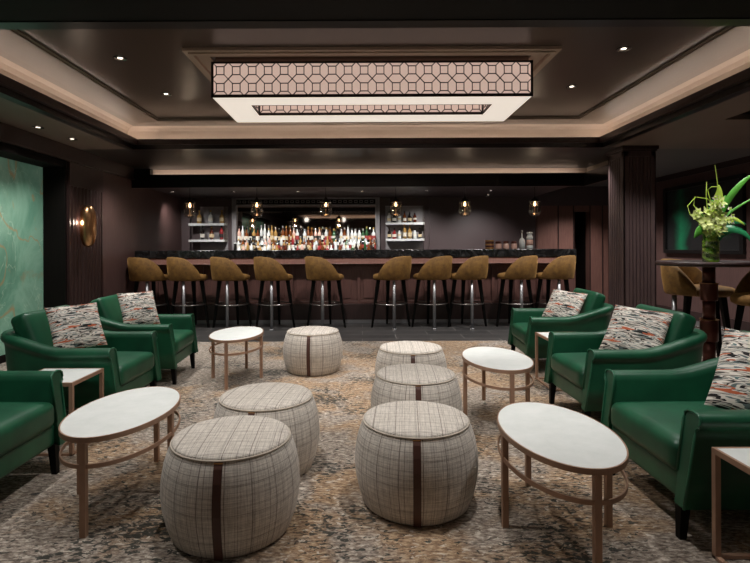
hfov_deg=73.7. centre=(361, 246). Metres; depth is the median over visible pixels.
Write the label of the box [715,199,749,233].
leaf
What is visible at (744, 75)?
trim
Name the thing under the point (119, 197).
wall
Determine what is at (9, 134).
trim
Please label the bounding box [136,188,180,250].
wall
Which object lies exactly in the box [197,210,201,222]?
bottle
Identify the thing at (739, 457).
side table
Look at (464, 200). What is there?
pendant lamp
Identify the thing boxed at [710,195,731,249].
orchid spray
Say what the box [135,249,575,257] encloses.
countertop
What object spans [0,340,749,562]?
carpet
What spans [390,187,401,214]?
pendant lamp
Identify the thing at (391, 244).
shelf unit
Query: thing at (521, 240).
bottle
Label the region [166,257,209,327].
bar stool
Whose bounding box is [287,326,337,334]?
cushion
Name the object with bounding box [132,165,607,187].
trim
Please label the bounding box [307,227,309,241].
bottle
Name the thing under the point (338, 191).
ceiling
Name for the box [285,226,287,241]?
bottle
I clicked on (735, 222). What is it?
broad leaf
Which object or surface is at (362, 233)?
bottle
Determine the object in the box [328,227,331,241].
bottle
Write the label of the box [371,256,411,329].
bar stool
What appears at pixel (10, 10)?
ceiling
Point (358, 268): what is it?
bar counter
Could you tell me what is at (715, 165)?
grass stem
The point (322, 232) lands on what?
bottle
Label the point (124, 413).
oval coffee table
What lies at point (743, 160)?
trim
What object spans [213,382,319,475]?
pouffe
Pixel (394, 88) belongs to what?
ceiling light
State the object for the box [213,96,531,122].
diffuser
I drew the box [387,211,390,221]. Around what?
bottle
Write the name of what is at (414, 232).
bottle
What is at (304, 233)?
bottle
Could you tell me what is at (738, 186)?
leaf
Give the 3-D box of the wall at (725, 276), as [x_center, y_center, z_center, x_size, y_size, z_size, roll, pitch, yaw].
[5.474,-0.255,3.700,0.150,3.120,13.800,0,0,0]
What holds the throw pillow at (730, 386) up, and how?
on the armchair at (662, 418)
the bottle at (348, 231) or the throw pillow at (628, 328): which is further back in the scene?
the bottle at (348, 231)
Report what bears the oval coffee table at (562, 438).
on the carpet
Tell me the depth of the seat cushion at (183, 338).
4.73 m
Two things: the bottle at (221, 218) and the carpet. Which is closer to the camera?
the carpet
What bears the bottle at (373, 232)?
on the bar cabinet
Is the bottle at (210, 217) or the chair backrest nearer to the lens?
the chair backrest
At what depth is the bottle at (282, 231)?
10.17 m
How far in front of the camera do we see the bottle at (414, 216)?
10.23 m
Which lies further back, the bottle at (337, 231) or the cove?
the bottle at (337, 231)
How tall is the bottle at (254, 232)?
0.323 m
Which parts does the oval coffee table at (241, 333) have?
leg, leg, leg, leg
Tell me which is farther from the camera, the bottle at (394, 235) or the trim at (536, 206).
the trim at (536, 206)
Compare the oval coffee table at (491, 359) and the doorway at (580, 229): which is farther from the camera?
the doorway at (580, 229)
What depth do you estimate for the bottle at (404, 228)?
10.22 m
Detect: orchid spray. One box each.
[690,207,720,250]
[705,200,727,248]
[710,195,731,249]
[712,194,726,233]
[712,207,734,251]
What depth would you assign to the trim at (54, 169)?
5.99 m
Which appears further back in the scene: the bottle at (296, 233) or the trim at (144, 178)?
the bottle at (296, 233)
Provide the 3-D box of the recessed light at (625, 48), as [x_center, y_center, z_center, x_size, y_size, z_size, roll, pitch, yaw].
[2.093,-1.583,4.000,0.110,0.006,0.110,0,0,0]
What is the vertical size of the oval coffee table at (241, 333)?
0.420 m
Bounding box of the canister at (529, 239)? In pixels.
[526,232,532,248]
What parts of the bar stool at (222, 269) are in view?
leg, backrest, leg, leg, seat, leg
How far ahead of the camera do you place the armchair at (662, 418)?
2.20 m
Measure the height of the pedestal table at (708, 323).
1.070 m
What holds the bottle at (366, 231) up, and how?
on the bar cabinet
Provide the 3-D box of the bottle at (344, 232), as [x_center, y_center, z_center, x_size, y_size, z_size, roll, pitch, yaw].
[-0.358,-0.248,10.199,0.087,0.298,0.087,0,0,0]
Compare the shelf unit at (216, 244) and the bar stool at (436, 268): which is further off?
the shelf unit at (216, 244)
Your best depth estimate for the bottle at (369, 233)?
10.18 m
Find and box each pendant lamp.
[184,188,195,215]
[251,188,262,215]
[320,188,331,215]
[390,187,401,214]
[459,187,470,214]
[529,187,540,214]
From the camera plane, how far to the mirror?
10.39 m
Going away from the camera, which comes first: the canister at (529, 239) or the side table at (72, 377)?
the side table at (72, 377)
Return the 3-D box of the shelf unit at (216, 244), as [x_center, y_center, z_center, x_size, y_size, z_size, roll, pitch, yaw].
[-3.151,-0.301,10.270,0.740,1.070,0.260,0,0,0]
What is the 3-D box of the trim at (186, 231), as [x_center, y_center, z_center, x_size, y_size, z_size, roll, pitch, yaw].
[-1.140,0.090,10.360,5.160,2.250,0.120,0,0,0]
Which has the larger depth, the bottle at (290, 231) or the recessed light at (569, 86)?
the bottle at (290, 231)
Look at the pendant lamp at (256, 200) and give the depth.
8.04 m
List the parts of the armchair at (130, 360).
seat, leg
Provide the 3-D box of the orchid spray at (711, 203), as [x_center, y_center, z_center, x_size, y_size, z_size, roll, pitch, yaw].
[2.982,-0.161,4.212,0.164,0.475,0.135,0,0,-34]
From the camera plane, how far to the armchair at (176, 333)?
4.45 m
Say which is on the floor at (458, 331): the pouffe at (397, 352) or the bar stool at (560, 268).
the bar stool at (560, 268)
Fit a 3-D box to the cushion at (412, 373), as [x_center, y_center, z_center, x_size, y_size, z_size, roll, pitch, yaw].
[0.349,0.812,3.240,0.497,0.025,0.497,0,0,3]
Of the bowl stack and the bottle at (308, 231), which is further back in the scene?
the bottle at (308, 231)
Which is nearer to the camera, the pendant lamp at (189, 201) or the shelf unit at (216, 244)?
the pendant lamp at (189, 201)
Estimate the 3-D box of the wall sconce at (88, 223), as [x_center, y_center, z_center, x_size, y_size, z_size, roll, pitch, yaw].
[-3.447,-0.265,6.291,0.188,0.540,0.157,0,0,-26]
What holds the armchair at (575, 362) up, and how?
on the carpet
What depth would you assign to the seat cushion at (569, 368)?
3.55 m
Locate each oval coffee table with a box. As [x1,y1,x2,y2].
[58,386,180,537]
[209,326,263,389]
[462,346,533,414]
[497,402,628,562]
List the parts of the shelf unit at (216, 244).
shelf, shelf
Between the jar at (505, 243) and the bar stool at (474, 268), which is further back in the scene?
the jar at (505, 243)
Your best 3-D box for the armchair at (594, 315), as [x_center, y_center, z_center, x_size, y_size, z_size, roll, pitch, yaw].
[2.012,0.818,5.059,0.898,0.767,0.780,0,0,3]
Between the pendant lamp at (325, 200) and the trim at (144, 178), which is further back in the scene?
the pendant lamp at (325, 200)
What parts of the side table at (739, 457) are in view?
leg, frame, frame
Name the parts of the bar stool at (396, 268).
leg, leg, leg, backrest, leg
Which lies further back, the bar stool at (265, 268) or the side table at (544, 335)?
the bar stool at (265, 268)
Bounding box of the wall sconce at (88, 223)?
[80,205,96,246]
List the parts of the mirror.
glass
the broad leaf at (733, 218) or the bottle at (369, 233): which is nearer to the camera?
the broad leaf at (733, 218)
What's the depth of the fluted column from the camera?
6.20 m
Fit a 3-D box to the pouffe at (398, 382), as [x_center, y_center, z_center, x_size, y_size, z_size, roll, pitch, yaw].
[0.349,1.004,3.238,0.586,0.409,0.590,0,0,3]
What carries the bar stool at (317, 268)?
on the floor at (458, 331)
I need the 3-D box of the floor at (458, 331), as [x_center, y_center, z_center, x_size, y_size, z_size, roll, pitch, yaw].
[0.706,1.267,3.700,9.800,0.120,13.800,0,0,0]
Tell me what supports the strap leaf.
in the flower vase
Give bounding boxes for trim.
[0,18,749,150]
[0,67,749,144]
[0,122,134,179]
[0,142,66,363]
[6,26,740,120]
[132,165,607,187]
[153,160,607,174]
[181,197,430,249]
[182,46,561,81]
[536,206,602,293]
[656,156,749,182]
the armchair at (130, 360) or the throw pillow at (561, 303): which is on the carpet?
the armchair at (130, 360)
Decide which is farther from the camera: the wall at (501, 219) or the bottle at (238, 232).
the wall at (501, 219)
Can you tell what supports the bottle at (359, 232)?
on the bar cabinet
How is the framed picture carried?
attached to the wall at (725, 276)
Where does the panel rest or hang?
attached to the wall niche
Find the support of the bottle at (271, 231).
on the bar cabinet
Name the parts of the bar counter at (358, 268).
kick panel, rail, rail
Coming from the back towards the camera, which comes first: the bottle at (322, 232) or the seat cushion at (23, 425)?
the bottle at (322, 232)
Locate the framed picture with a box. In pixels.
[663,173,745,254]
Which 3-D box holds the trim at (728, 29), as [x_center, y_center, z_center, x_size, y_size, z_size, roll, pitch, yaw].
[0.078,-1.570,4.535,5.230,0.030,3.210,0,0,0]
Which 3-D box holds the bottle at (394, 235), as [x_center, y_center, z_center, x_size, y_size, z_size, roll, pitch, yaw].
[0.664,-0.277,10.250,0.087,0.216,0.087,0,0,0]
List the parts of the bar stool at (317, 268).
leg, backrest, leg, leg, seat, leg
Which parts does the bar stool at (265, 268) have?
leg, backrest, leg, leg, leg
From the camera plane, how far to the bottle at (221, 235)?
10.22 m
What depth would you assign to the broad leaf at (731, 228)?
4.24 m
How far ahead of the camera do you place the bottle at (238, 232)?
10.17 m
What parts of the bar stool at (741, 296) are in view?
leg, seat, backrest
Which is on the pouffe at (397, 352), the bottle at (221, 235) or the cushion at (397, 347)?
the cushion at (397, 347)
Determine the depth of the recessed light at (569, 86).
4.94 m
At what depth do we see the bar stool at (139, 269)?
7.31 m
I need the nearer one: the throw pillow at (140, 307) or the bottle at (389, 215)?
the throw pillow at (140, 307)
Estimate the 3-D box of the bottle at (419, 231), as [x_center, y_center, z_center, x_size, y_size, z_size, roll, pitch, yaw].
[1.189,-0.287,10.250,0.075,0.230,0.075,0,0,0]
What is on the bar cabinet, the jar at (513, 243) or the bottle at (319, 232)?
the bottle at (319, 232)
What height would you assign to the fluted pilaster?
2.260 m
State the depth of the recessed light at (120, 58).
4.16 m
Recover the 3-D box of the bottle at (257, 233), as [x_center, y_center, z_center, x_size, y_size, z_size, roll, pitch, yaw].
[-2.127,-0.241,10.205,0.087,0.299,0.087,0,0,0]
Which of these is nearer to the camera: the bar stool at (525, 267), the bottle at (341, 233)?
the bar stool at (525, 267)
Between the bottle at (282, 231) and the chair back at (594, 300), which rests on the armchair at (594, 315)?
the chair back at (594, 300)
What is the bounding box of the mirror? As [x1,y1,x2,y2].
[232,197,379,249]
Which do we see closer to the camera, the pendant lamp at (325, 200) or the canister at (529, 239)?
the pendant lamp at (325, 200)
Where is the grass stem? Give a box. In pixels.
[715,165,717,203]
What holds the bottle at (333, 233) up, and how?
on the bar cabinet
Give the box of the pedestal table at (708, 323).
[655,260,749,361]
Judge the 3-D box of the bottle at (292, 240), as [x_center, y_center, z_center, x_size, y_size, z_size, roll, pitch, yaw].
[-1.385,-0.085,9.993,0.063,0.320,0.063,0,0,0]
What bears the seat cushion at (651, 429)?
on the armchair at (662, 418)
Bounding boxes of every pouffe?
[160,415,299,560]
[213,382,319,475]
[283,326,342,375]
[355,401,478,527]
[371,363,461,410]
[375,341,446,376]
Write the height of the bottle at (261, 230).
0.349 m
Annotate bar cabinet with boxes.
[234,242,372,249]
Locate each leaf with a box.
[694,225,711,255]
[711,185,722,233]
[712,175,749,234]
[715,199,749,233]
[715,216,744,232]
[716,225,749,244]
[726,221,745,225]
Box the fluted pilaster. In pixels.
[67,161,103,305]
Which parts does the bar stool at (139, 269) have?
leg, backrest, leg, leg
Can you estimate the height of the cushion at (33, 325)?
0.394 m
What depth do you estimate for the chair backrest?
3.29 m
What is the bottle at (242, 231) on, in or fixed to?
on the bar cabinet
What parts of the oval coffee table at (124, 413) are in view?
leg, leg, leg, leg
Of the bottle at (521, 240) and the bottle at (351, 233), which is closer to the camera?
the bottle at (521, 240)
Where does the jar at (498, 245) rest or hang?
on the bar counter at (358, 268)
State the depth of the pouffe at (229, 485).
1.96 m
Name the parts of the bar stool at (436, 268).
leg, leg, leg, backrest, leg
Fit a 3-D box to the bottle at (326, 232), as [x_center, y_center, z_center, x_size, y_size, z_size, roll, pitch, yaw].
[-0.728,-0.248,10.202,0.075,0.301,0.075,0,0,0]
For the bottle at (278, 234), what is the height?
0.282 m
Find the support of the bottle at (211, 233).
on the shelf unit at (216, 244)
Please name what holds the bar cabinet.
on the floor at (458, 331)
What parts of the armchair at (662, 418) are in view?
seat, leg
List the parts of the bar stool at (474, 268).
leg, leg, backrest, leg, leg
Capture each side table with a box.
[37,368,103,455]
[535,332,562,390]
[711,447,749,562]
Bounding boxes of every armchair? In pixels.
[0,305,161,407]
[0,370,65,478]
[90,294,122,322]
[90,294,197,384]
[508,288,613,358]
[544,304,706,416]
[601,330,749,539]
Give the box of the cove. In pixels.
[0,26,749,138]
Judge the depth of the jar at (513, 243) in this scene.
8.29 m
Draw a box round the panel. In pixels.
[0,157,42,355]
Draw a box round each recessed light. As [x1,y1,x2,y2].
[113,56,126,60]
[160,92,171,95]
[566,85,577,88]
[616,46,630,51]
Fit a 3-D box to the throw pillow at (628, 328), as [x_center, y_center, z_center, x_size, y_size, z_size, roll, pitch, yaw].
[1.878,0.582,3.430,0.245,0.327,0.395,0,0,-41]
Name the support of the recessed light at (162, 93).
in the ceiling at (156, 63)
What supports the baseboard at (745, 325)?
attached to the wall at (725, 276)
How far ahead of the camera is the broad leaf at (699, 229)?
4.25 m
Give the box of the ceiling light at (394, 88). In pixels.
[211,56,532,122]
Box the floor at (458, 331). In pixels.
[195,321,740,341]
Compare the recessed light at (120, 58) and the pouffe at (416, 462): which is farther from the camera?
the recessed light at (120, 58)
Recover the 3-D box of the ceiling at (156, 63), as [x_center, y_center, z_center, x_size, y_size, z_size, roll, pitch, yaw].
[0.078,-1.605,4.535,5.430,0.050,3.410,0,0,0]
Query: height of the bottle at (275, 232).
0.306 m
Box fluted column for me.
[605,145,658,319]
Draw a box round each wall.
[66,161,136,296]
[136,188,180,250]
[191,186,607,249]
[536,206,608,303]
[656,163,749,321]
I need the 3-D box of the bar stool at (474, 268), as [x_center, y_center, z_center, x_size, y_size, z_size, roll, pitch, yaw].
[1.611,0.665,7.543,0.588,1.075,0.607,0,0,40]
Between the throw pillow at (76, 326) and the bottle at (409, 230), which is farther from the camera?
the bottle at (409, 230)
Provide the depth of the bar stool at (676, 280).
4.94 m
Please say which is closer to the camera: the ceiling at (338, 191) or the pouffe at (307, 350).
the pouffe at (307, 350)
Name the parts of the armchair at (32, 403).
seat, leg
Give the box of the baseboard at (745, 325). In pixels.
[656,304,749,331]
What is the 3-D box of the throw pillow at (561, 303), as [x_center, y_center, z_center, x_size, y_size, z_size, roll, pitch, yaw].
[1.993,0.581,4.930,0.228,0.304,0.367,0,0,-41]
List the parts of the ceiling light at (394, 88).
fabric panel, ceiling plate, fabric panel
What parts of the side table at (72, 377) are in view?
frame, frame, leg, leg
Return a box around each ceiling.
[0,0,749,186]
[20,26,726,117]
[148,186,568,197]
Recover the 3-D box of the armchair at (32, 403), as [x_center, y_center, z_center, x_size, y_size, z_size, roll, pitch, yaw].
[-2.065,0.836,2.400,0.898,0.767,0.780,0,0,0]
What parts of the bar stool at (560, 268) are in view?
leg, leg, seat, leg, backrest, leg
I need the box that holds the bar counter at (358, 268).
[135,249,575,323]
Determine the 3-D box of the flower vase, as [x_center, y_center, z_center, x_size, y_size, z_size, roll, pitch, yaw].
[3.000,-0.002,4.300,0.128,0.288,0.128,0,0,0]
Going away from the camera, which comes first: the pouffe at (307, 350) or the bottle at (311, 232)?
the pouffe at (307, 350)
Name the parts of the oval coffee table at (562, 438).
leg, leg, leg, leg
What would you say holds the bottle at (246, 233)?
on the bar cabinet
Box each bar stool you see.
[127,257,169,313]
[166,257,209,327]
[210,257,251,327]
[253,257,294,329]
[305,256,345,327]
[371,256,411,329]
[411,256,451,329]
[448,256,488,328]
[496,255,537,326]
[535,255,575,307]
[661,259,734,357]
[730,271,749,330]
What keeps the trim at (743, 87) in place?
attached to the ceiling at (10, 10)
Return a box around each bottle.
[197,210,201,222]
[200,226,204,239]
[208,210,212,222]
[209,226,213,239]
[219,210,223,222]
[219,226,223,239]
[237,226,240,242]
[241,226,243,241]
[244,228,248,242]
[252,227,255,242]
[256,228,259,242]
[260,225,262,241]
[263,224,265,241]
[270,225,273,241]
[274,227,276,241]
[277,229,280,241]
[281,226,284,241]
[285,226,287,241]
[289,225,291,239]
[291,235,293,249]
[295,227,298,241]
[299,226,302,241]
[303,229,306,241]
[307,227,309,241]
[310,227,313,241]
[317,227,320,241]
[321,227,324,241]
[325,227,327,241]
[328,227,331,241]
[332,229,335,241]
[336,226,338,241]
[339,229,342,241]
[343,228,346,241]
[347,225,349,241]
[350,228,353,241]
[357,228,360,240]
[361,229,364,241]
[365,226,367,241]
[368,227,371,241]
[372,227,375,241]
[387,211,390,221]
[387,228,390,238]
[392,228,396,238]
[403,225,405,238]
[408,225,411,238]
[413,213,416,221]
[413,229,416,238]
[418,227,421,238]
[519,230,524,248]
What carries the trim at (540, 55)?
attached to the ceiling at (156, 63)
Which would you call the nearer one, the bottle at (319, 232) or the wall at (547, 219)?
the bottle at (319, 232)
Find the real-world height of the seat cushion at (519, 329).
0.181 m
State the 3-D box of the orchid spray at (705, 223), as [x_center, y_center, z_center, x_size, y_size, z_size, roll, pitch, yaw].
[2.916,-0.135,4.220,0.223,0.424,0.166,0,0,0]
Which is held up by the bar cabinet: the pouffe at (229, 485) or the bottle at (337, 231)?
the bottle at (337, 231)
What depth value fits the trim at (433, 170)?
7.93 m
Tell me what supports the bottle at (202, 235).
on the shelf unit at (216, 244)
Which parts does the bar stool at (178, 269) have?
leg, leg, backrest, leg, seat, leg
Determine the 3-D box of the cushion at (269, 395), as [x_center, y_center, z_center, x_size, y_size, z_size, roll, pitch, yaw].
[-0.529,0.816,2.770,0.497,0.025,0.497,0,0,6]
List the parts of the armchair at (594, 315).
seat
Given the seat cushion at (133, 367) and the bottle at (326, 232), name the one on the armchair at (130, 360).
the seat cushion at (133, 367)
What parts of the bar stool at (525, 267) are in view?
leg, leg, seat, backrest, leg, leg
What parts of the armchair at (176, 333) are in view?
leg, seat, leg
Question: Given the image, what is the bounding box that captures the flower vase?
[702,230,719,261]
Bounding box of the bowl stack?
[485,240,493,248]
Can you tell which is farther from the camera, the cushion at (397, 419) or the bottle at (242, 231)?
the bottle at (242, 231)
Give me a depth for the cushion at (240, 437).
2.10 m
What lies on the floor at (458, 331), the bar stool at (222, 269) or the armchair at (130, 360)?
the bar stool at (222, 269)
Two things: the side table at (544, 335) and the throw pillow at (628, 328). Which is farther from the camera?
the side table at (544, 335)
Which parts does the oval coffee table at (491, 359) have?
leg, leg, leg, leg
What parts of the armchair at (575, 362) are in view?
leg, seat, leg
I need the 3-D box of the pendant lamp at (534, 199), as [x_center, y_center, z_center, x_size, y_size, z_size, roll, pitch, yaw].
[2.792,-0.816,8.080,0.196,0.640,0.196,0,0,0]
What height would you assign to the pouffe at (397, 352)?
0.409 m
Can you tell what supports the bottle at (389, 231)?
on the shelf unit at (391, 244)
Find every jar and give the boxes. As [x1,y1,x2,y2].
[495,241,501,248]
[503,241,508,248]
[511,241,516,248]
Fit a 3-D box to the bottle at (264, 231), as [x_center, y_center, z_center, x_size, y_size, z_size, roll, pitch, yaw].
[-1.980,-0.278,10.194,0.063,0.372,0.063,0,0,0]
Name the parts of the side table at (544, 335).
leg, frame, frame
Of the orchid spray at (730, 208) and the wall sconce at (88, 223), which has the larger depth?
the wall sconce at (88, 223)
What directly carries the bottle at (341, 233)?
on the bar cabinet
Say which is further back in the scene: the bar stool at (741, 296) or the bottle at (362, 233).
the bottle at (362, 233)
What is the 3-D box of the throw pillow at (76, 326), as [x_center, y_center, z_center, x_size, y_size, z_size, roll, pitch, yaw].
[-2.017,0.564,3.535,0.190,0.306,0.355,0,0,42]
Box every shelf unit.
[188,207,227,249]
[385,206,424,249]
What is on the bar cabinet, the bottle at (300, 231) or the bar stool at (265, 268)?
the bottle at (300, 231)
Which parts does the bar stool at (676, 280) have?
leg, backrest, leg, seat, leg, leg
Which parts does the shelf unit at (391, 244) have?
shelf, shelf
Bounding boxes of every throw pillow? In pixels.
[44,302,107,347]
[117,291,159,323]
[542,289,587,316]
[599,304,672,348]
[704,328,749,409]
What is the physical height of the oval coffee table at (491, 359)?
0.420 m
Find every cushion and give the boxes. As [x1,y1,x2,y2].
[0,402,53,456]
[11,305,69,345]
[117,351,153,385]
[171,415,289,459]
[174,329,193,352]
[220,382,310,409]
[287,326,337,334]
[364,401,468,437]
[378,363,454,383]
[380,341,441,353]
[512,322,527,343]
[551,352,586,388]
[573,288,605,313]
[611,401,725,470]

